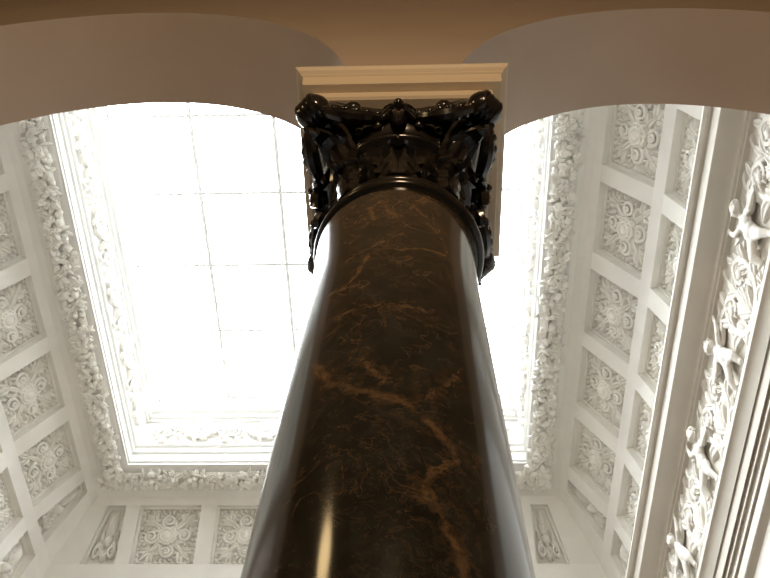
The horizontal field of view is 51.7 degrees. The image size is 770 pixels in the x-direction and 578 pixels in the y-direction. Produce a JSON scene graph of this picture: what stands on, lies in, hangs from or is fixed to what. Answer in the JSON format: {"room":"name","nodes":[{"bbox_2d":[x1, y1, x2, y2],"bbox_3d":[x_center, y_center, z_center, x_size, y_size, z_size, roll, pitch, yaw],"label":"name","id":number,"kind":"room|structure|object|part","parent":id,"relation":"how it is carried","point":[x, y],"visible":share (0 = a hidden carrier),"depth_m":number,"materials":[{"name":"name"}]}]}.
{"room":"historic interior","nodes":[
{"label":"historic interior","id":0,"kind":"room"},
{"bbox_2d":[0,104,702,577],"bbox_3d":[-1.867,1.890,18.075,16.408,4.580,14.672,-1,-62,2],"label":"ceiling","id":1,"kind":"structure","parent":0,"point":[64,549],"depth_m":20.27,"materials":[{"name":"white paint"}]},
{"bbox_2d":[0,476,12,530],"bbox_3d":[-9.770,5.493,19.596,0.433,1.420,1.612,-1,-62,2],"label":"panel","id":2,"kind":"object","parent":1,"relation":"attached to","point":[5,510],"visible":1,"depth_m":20.11,"materials":[{"name":"white paint"}]},
{"bbox_2d":[0,194,16,262],"bbox_3d":[-9.258,-1.207,18.236,0.796,1.453,1.674,-1,-62,2],"label":"panel","id":3,"kind":"object","parent":1,"relation":"attached to","point":[5,244],"visible":1,"depth_m":18.76,"materials":[{"name":"white paint"}]},
{"bbox_2d":[0,544,22,577],"bbox_3d":[-9.784,7.095,20.452,0.544,1.303,0.756,26,-65,-12],"label":"ornament","id":4,"kind":"object","parent":1,"relation":"attached to","point":[15,553],"visible":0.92,"depth_m":20.47,"materials":[{"name":"white paint"}]},
{"bbox_2d":[0,279,37,355],"bbox_3d":[-9.206,0.733,19.261,0.796,1.453,1.674,-1,-62,2],"label":"panel","id":5,"kind":"object","parent":1,"relation":"attached to","point":[10,318],"visible":0.91,"depth_m":19.41,"materials":[{"name":"white paint"}]},
{"bbox_2d":[0,355,55,433],"bbox_3d":[-9.155,2.647,20.272,0.796,1.453,1.674,-1,-62,2],"label":"panel","id":6,"kind":"object","parent":1,"relation":"attached to","point":[24,393],"visible":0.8,"depth_m":20.20,"materials":[{"name":"white paint"}]},
{"bbox_2d":[18,425,72,498],"bbox_3d":[-9.103,4.579,21.293,0.796,1.453,1.612,-1,-62,2],"label":"panel","id":7,"kind":"object","parent":1,"relation":"attached to","point":[43,460],"visible":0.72,"depth_m":21.21,"materials":[{"name":"white paint"}]},
{"bbox_2d":[38,488,76,529],"bbox_3d":[-9.112,5.970,22.042,0.764,1.330,0.499,-36,-68,18],"label":"ornament","id":8,"kind":"object","parent":1,"relation":"attached to","point":[47,519],"visible":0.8,"depth_m":21.84,"materials":[{"name":"white paint"}]},
{"bbox_2d":[91,512,119,563],"bbox_3d":[-7.785,7.079,22.597,0.568,1.330,0.787,38,-67,-17],"label":"ornament","id":9,"kind":"object","parent":1,"relation":"attached to","point":[112,530],"visible":0.99,"depth_m":22.35,"materials":[{"name":"white paint"}]},
{"bbox_2d":[134,510,200,563],"bbox_3d":[-6.135,7.008,22.506,1.694,1.453,0.796,-1,-62,2],"label":"panel","id":10,"kind":"object","parent":1,"relation":"attached to","point":[168,538],"visible":0.93,"depth_m":22.38,"materials":[{"name":"white paint"}]},
{"bbox_2d":[214,510,256,563],"bbox_3d":[-3.911,6.983,22.439,1.694,1.453,0.796,-1,-62,2],"label":"panel","id":11,"kind":"object","parent":1,"relation":"attached to","point":[242,533],"visible":0.57,"depth_m":22.33,"materials":[{"name":"white paint"}]},
{"bbox_2d":[16,109,584,493],"bbox_3d":[-1.844,0.238,19.662,12.941,0.516,12.610,-1,-62,2],"label":"garland","id":12,"kind":"object","parent":1,"relation":"attached to","point":[536,475],"visible":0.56,"depth_m":19.92,"materials":[{"name":"white paint"}]},
{"bbox_2d":[20,106,583,486],"bbox_3d":[-1.800,-0.491,21.159,12.620,3.140,12.210,-1,-62,2],"label":"trim","id":13,"kind":"structure","parent":1,"relation":"attached to","point":[138,449],"depth_m":21.98,"materials":[{"name":"paint"}]},
{"bbox_2d":[67,109,145,424],"bbox_3d":[-7.288,-0.414,21.230,0.204,1.112,10.060,-1,-62,2],"label":"frieze","id":14,"kind":"object","parent":13,"relation":"attached to","point":[83,157],"visible":0.91,"depth_m":20.97,"materials":[{"name":"white paint"}]},
{"bbox_2d":[83,140,90,150],"bbox_3d":[-7.353,-3.538,19.643,0.170,0.271,0.313,-1,-62,2],"label":"flower","id":15,"kind":"object","parent":14,"relation":"on","point":[86,144],"depth_m":19.59,"materials":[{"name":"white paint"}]},
{"bbox_2d":[88,180,96,190],"bbox_3d":[-7.331,-2.602,20.013,0.170,0.271,0.313,-1,-62,2],"label":"flower","id":16,"kind":"object","parent":14,"relation":"on","point":[92,185],"depth_m":19.95,"materials":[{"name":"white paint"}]},
{"bbox_2d":[99,215,105,225],"bbox_3d":[-7.305,-1.768,20.578,0.170,0.271,0.313,-1,-62,2],"label":"flower","id":17,"kind":"object","parent":14,"relation":"on","point":[102,221],"depth_m":20.53,"materials":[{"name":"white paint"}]},
{"bbox_2d":[105,252,111,262],"bbox_3d":[-7.284,-0.832,20.948,0.170,0.271,0.313,-1,-62,2],"label":"flower","id":18,"kind":"object","parent":14,"relation":"on","point":[108,258],"depth_m":20.90,"materials":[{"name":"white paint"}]},
{"bbox_2d":[113,284,119,293],"bbox_3d":[-7.258,0.001,21.513,0.170,0.271,0.313,-1,-62,2],"label":"flower","id":19,"kind":"object","parent":14,"relation":"on","point":[116,288],"depth_m":21.46,"materials":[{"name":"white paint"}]},
{"bbox_2d":[126,347,132,355],"bbox_3d":[-7.210,1.771,22.448,0.170,0.271,0.313,-1,-62,2],"label":"flower","id":20,"kind":"object","parent":14,"relation":"on","point":[129,351],"depth_m":22.39,"materials":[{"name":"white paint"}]},
{"bbox_2d":[109,103,520,395],"bbox_3d":[-1.724,-1.474,22.375,11.480,0.052,11.448,-1,-62,2],"label":"grid","id":21,"kind":"structure","parent":13,"relation":"attached to","point":[189,115],"depth_m":22.30,"materials":[{"name":"grey paint"}]},
{"bbox_2d":[152,420,509,444],"bbox_3d":[-1.627,4.172,23.509,10.631,1.117,0.204,-1,-62,2],"label":"frieze","id":22,"kind":"object","parent":13,"relation":"attached to","point":[253,433],"visible":0.41,"depth_m":23.56,"materials":[{"name":"white paint"}]},
{"bbox_2d":[165,429,172,434],"bbox_3d":[-6.436,4.231,23.605,0.313,0.271,0.170,-1,-62,2],"label":"flower","id":23,"kind":"object","parent":22,"relation":"on","point":[167,432],"depth_m":23.54,"materials":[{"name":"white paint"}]},
{"bbox_2d":[196,426,205,433],"bbox_3d":[-5.472,4.169,23.674,0.313,0.271,0.170,-1,-62,2],"label":"flower","id":24,"kind":"object","parent":22,"relation":"on","point":[200,429],"depth_m":23.63,"materials":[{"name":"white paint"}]},
{"bbox_2d":[229,428,237,433],"bbox_3d":[-4.513,4.210,23.547,0.313,0.271,0.170,-1,-62,2],"label":"flower","id":25,"kind":"object","parent":22,"relation":"on","point":[231,430],"depth_m":23.52,"materials":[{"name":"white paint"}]},
{"bbox_2d":[260,426,270,432],"bbox_3d":[-3.550,4.148,23.616,0.313,0.271,0.170,-1,-62,2],"label":"flower","id":26,"kind":"object","parent":22,"relation":"on","point":[265,429],"depth_m":23.56,"materials":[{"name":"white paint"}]},
{"bbox_3d":[-1.626,4.187,23.528,10.631,0.649,0.118,-1,-62,2],"label":"stem","id":27,"kind":"part","parent":22,"relation":"part of","materials":[{"name":"white paint"}]},
{"bbox_2d":[516,119,544,426],"bbox_3d":[3.782,-0.531,20.890,0.204,1.100,10.060,-1,-62,2],"label":"frieze","id":28,"kind":"object","parent":13,"relation":"attached to","point":[536,169],"visible":0.91,"depth_m":20.71,"materials":[{"name":"white paint"}]},
{"bbox_2d":[536,511,560,562],"bbox_3d":[4.447,6.941,22.227,0.541,1.330,0.773,-40,-70,20],"label":"ornament","id":29,"kind":"object","parent":1,"relation":"attached to","point":[542,528],"visible":1,"depth_m":21.96,"materials":[{"name":"white paint"}]},
{"bbox_2d":[576,488,606,527],"bbox_3d":[5.694,5.808,21.597,0.763,1.330,0.500,34,-67,-16],"label":"ornament","id":30,"kind":"object","parent":1,"relation":"attached to","point":[599,517],"visible":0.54,"depth_m":21.40,"materials":[{"name":"white paint"}]},
{"bbox_2d":[577,424,615,493],"bbox_3d":[5.608,4.417,20.850,0.797,1.453,1.613,-1,-62,2],"label":"panel","id":31,"kind":"object","parent":1,"relation":"attached to","point":[594,459],"visible":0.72,"depth_m":20.78,"materials":[{"name":"white paint"}]},
{"bbox_2d":[585,352,625,427],"bbox_3d":[5.556,2.486,19.830,0.797,1.453,1.674,-1,-62,2],"label":"panel","id":32,"kind":"object","parent":1,"relation":"attached to","point":[606,388],"visible":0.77,"depth_m":19.75,"materials":[{"name":"white paint"}]},
{"bbox_2d":[593,274,637,353],"bbox_3d":[5.505,0.572,18.819,0.797,1.453,1.674,-1,-62,2],"label":"panel","id":33,"kind":"object","parent":1,"relation":"attached to","point":[616,311],"visible":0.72,"depth_m":18.74,"materials":[{"name":"white paint"}]},
{"bbox_2d":[620,543,628,564],"bbox_3d":[6.292,6.919,19.968,0.544,1.303,0.756,-28,-66,15],"label":"ornament","id":34,"kind":"object","parent":1,"relation":"attached to","point":[624,554],"visible":0.13,"depth_m":20.13,"materials":[{"name":"white paint"}]},
{"bbox_2d":[602,186,650,269],"bbox_3d":[5.452,-1.368,17.794,0.797,1.453,1.674,-1,-62,2],"label":"panel","id":35,"kind":"object","parent":1,"relation":"attached to","point":[627,229],"visible":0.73,"depth_m":17.72,"materials":[{"name":"white paint"}]},
{"bbox_2d":[626,475,639,525],"bbox_3d":[6.191,5.318,19.116,0.434,1.420,1.612,-1,-62,2],"label":"panel","id":36,"kind":"object","parent":1,"relation":"attached to","point":[633,494],"visible":0.24,"depth_m":19.45,"materials":[{"name":"white paint"}]},
{"bbox_2d":[612,104,664,178],"bbox_3d":[5.401,-3.273,16.787,0.797,1.453,1.674,-1,-62,2],"label":"panel","id":37,"kind":"object","parent":1,"relation":"attached to","point":[638,133],"visible":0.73,"depth_m":16.71,"materials":[{"name":"white paint"}]},
{"bbox_2d":[636,400,652,457],"bbox_3d":[6.139,3.387,18.095,0.434,1.420,1.674,-1,-62,2],"label":"panel","id":38,"kind":"object","parent":1,"relation":"attached to","point":[645,419],"visible":0.34,"depth_m":18.43,"materials":[{"name":"white paint"}]},
{"bbox_2d":[648,318,666,380],"bbox_3d":[6.088,1.473,17.084,0.434,1.420,1.674,-1,-62,2],"label":"panel","id":39,"kind":"object","parent":1,"relation":"attached to","point":[658,339],"visible":0.3,"depth_m":17.42,"materials":[{"name":"white paint"}]},
{"bbox_2d":[662,221,682,293],"bbox_3d":[6.035,-0.467,16.059,0.434,1.420,1.674,-1,-62,2],"label":"panel","id":40,"kind":"object","parent":1,"relation":"attached to","point":[675,235],"visible":0.29,"depth_m":16.39,"materials":[{"name":"white paint"}]},
{"bbox_2d":[676,115,699,197],"bbox_3d":[5.984,-2.372,15.053,0.434,1.420,1.674,-1,-62,2],"label":"panel","id":41,"kind":"object","parent":1,"relation":"attached to","point":[689,148],"visible":0.31,"depth_m":15.36,"materials":[{"name":"white paint"}]},
{"bbox_2d":[0,0,769,134],"bbox_3d":[-2.816,-1.145,6.592,26.000,15.800,1.080,-1,-62,2],"label":"arched ceiling","id":42,"kind":"structure","parent":0,"point":[57,56],"depth_m":9.17,"materials":[{"name":"beige paint"}]},
{"bbox_2d":[754,518,769,577],"bbox_3d":[6.111,7.007,8.001,0.380,11.052,15.070,-1,-62,2],"label":"wall","id":43,"kind":"structure","parent":0,"point":[762,570],"depth_m":12.61,"materials":[{"name":"white paint"}]},
{"bbox_2d":[664,552,690,577],"bbox_3d":[5.941,6.240,16.116,0.118,1.882,1.949,-1,-62,2],"label":"scroll","id":44,"kind":"object","parent":43,"relation":"attached to","point":[680,574],"visible":0.65,"depth_m":16.39,"materials":[{"name":"paint"}]},
{"bbox_3d":[5.956,6.269,16.096,0.086,1.157,1.282,-1,-62,2],"label":"stem","id":45,"kind":"part","parent":44,"relation":"part of","materials":[{"name":"paint"}]},
{"bbox_2d":[667,514,696,577],"bbox_3d":[5.835,5.329,15.710,0.227,1.522,1.244,1,-62,1],"label":"relief","id":46,"kind":"object","parent":43,"relation":"attached to","point":[683,558],"visible":1,"depth_m":15.78,"materials":[{"name":"paint"}]},
{"bbox_2d":[678,462,714,557],"bbox_3d":[5.886,4.207,15.042,0.118,1.882,1.949,-1,-62,2],"label":"scroll","id":47,"kind":"object","parent":43,"relation":"attached to","point":[696,510],"visible":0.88,"depth_m":15.05,"materials":[{"name":"paint"}]},
{"bbox_2d":[686,508,693,526],"bbox_3d":[5.882,4.416,15.383,0.083,0.430,0.319,-1,-62,2],"label":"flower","id":48,"kind":"object","parent":47,"relation":"on","point":[689,511],"depth_m":15.33,"materials":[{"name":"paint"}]},
{"bbox_2d":[692,482,699,499],"bbox_3d":[5.866,3.822,15.069,0.083,0.430,0.319,-1,-62,2],"label":"flower","id":49,"kind":"object","parent":47,"relation":"on","point":[695,488],"depth_m":14.99,"materials":[{"name":"paint"}]},
{"bbox_3d":[5.902,4.236,15.021,0.086,1.157,1.282,-1,-62,2],"label":"stem","id":50,"kind":"part","parent":47,"relation":"part of","materials":[{"name":"paint"}]},
{"bbox_2d":[625,106,769,577],"bbox_3d":[5.906,3.551,14.551,1.108,3.748,15.070,-1,-62,2],"label":"trim","id":51,"kind":"structure","parent":43,"relation":"attached to","point":[740,511],"depth_m":13.70,"materials":[{"name":"paint"}]},
{"bbox_2d":[685,421,718,500],"bbox_3d":[5.774,3.022,14.528,0.226,1.548,1.226,-2,-62,2],"label":"relief","id":52,"kind":"object","parent":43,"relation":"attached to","point":[697,455],"visible":1,"depth_m":14.48,"materials":[{"name":"paint"}]},
{"bbox_2d":[696,356,738,467],"bbox_3d":[5.832,2.174,13.968,0.118,1.882,1.949,-1,-62,2],"label":"scroll","id":53,"kind":"object","parent":43,"relation":"attached to","point":[719,396],"visible":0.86,"depth_m":13.95,"materials":[{"name":"paint"}]},
{"bbox_2d":[706,412,714,430],"bbox_3d":[5.827,2.383,14.309,0.083,0.430,0.319,-1,-62,2],"label":"flower","id":54,"kind":"object","parent":53,"relation":"on","point":[710,421],"depth_m":14.24,"materials":[{"name":"paint"}]},
{"bbox_2d":[712,384,720,398],"bbox_3d":[5.811,1.789,13.995,0.083,0.430,0.319,-1,-62,2],"label":"flower","id":55,"kind":"object","parent":53,"relation":"on","point":[716,388],"depth_m":13.92,"materials":[{"name":"paint"}]},
{"bbox_3d":[5.847,2.203,13.947,0.086,1.157,1.282,-1,-62,2],"label":"stem","id":56,"kind":"part","parent":53,"relation":"part of","materials":[{"name":"paint"}]},
{"bbox_2d":[703,315,742,396],"bbox_3d":[5.725,1.238,13.546,0.228,1.481,1.263,1,-62,1],"label":"relief","id":57,"kind":"object","parent":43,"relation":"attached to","point":[724,358],"visible":1,"depth_m":13.60,"materials":[{"name":"paint"}]},
{"bbox_2d":[717,239,766,355],"bbox_3d":[5.777,0.141,12.894,0.118,1.882,1.949,-1,-62,2],"label":"scroll","id":58,"kind":"object","parent":43,"relation":"attached to","point":[746,275],"visible":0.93,"depth_m":12.88,"materials":[{"name":"paint"}]},
{"bbox_2d":[728,301,738,319],"bbox_3d":[5.772,0.350,13.235,0.083,0.430,0.319,-1,-62,2],"label":"flower","id":59,"kind":"object","parent":58,"relation":"on","point":[733,307],"depth_m":13.17,"materials":[{"name":"paint"}]},
{"bbox_2d":[736,266,745,281],"bbox_3d":[5.756,-0.244,12.921,0.083,0.430,0.319,-1,-62,2],"label":"flower","id":60,"kind":"object","parent":58,"relation":"on","point":[740,270],"depth_m":12.84,"materials":[{"name":"paint"}]},
{"bbox_3d":[5.793,0.170,12.873,0.086,1.157,1.282,-1,-62,2],"label":"stem","id":61,"kind":"part","parent":58,"relation":"part of","materials":[{"name":"paint"}]},
{"bbox_2d":[728,183,769,270],"bbox_3d":[5.665,-1.013,12.393,0.227,1.505,1.253,-2,-62,2],"label":"relief","id":62,"kind":"object","parent":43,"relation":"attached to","point":[747,229],"visible":1,"depth_m":12.35,"materials":[{"name":"paint"}]},
{"bbox_2d":[742,113,769,223],"bbox_3d":[5.721,-1.936,11.796,0.118,1.882,1.949,-1,-62,2],"label":"scroll","id":63,"kind":"object","parent":43,"relation":"attached to","point":[759,172],"visible":0.97,"depth_m":12.08,"materials":[{"name":"paint"}]},
{"bbox_3d":[5.737,-1.907,11.776,0.086,1.157,1.282,-1,-62,2],"label":"stem","id":64,"kind":"part","parent":63,"relation":"part of","materials":[{"name":"paint"}]},
{"bbox_2d":[756,167,767,185],"bbox_3d":[5.717,-1.727,12.137,0.083,0.430,0.319,-1,-62,2],"label":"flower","id":65,"kind":"object","parent":63,"relation":"on","point":[761,172],"depth_m":12.07,"materials":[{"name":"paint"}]},
{"bbox_2d":[764,125,769,141],"bbox_3d":[5.701,-2.321,11.824,0.083,0.430,0.319,-1,-62,2],"label":"flower","id":66,"kind":"object","parent":63,"relation":"on","point":[766,127],"depth_m":11.83,"materials":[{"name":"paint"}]},
{"bbox_3d":[-2.894,6.155,1.346,26.000,0.300,28.000,-1,-62,2],"label":"floor","id":67,"kind":"structure","parent":0,"visible":0},
{"bbox_2d":[240,89,535,577],"bbox_3d":[0.032,0.873,2.622,1.390,7.020,1.390,-1,-62,2],"label":"marble column","id":68,"kind":"structure","parent":67,"relation":"on","point":[391,457],"depth_m":2.87,"materials":[{"name":"black stone"}]},
{"bbox_3d":[0.101,-0.630,5.463,1.120,0.120,1.120,-1,-62,2],"label":"egg moulding","id":69,"kind":"part","parent":68,"relation":"part of","materials":[{"name":"black stone"}]},
{"bbox_2d":[296,63,507,256],"bbox_3d":[0.133,-0.852,5.883,1.514,0.360,1.514,-1,-62,2],"label":"block","id":70,"kind":"object","parent":68,"relation":"on","point":[373,86],"visible":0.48,"depth_m":5.61,"materials":[{"name":"beige stone"}]}
]}

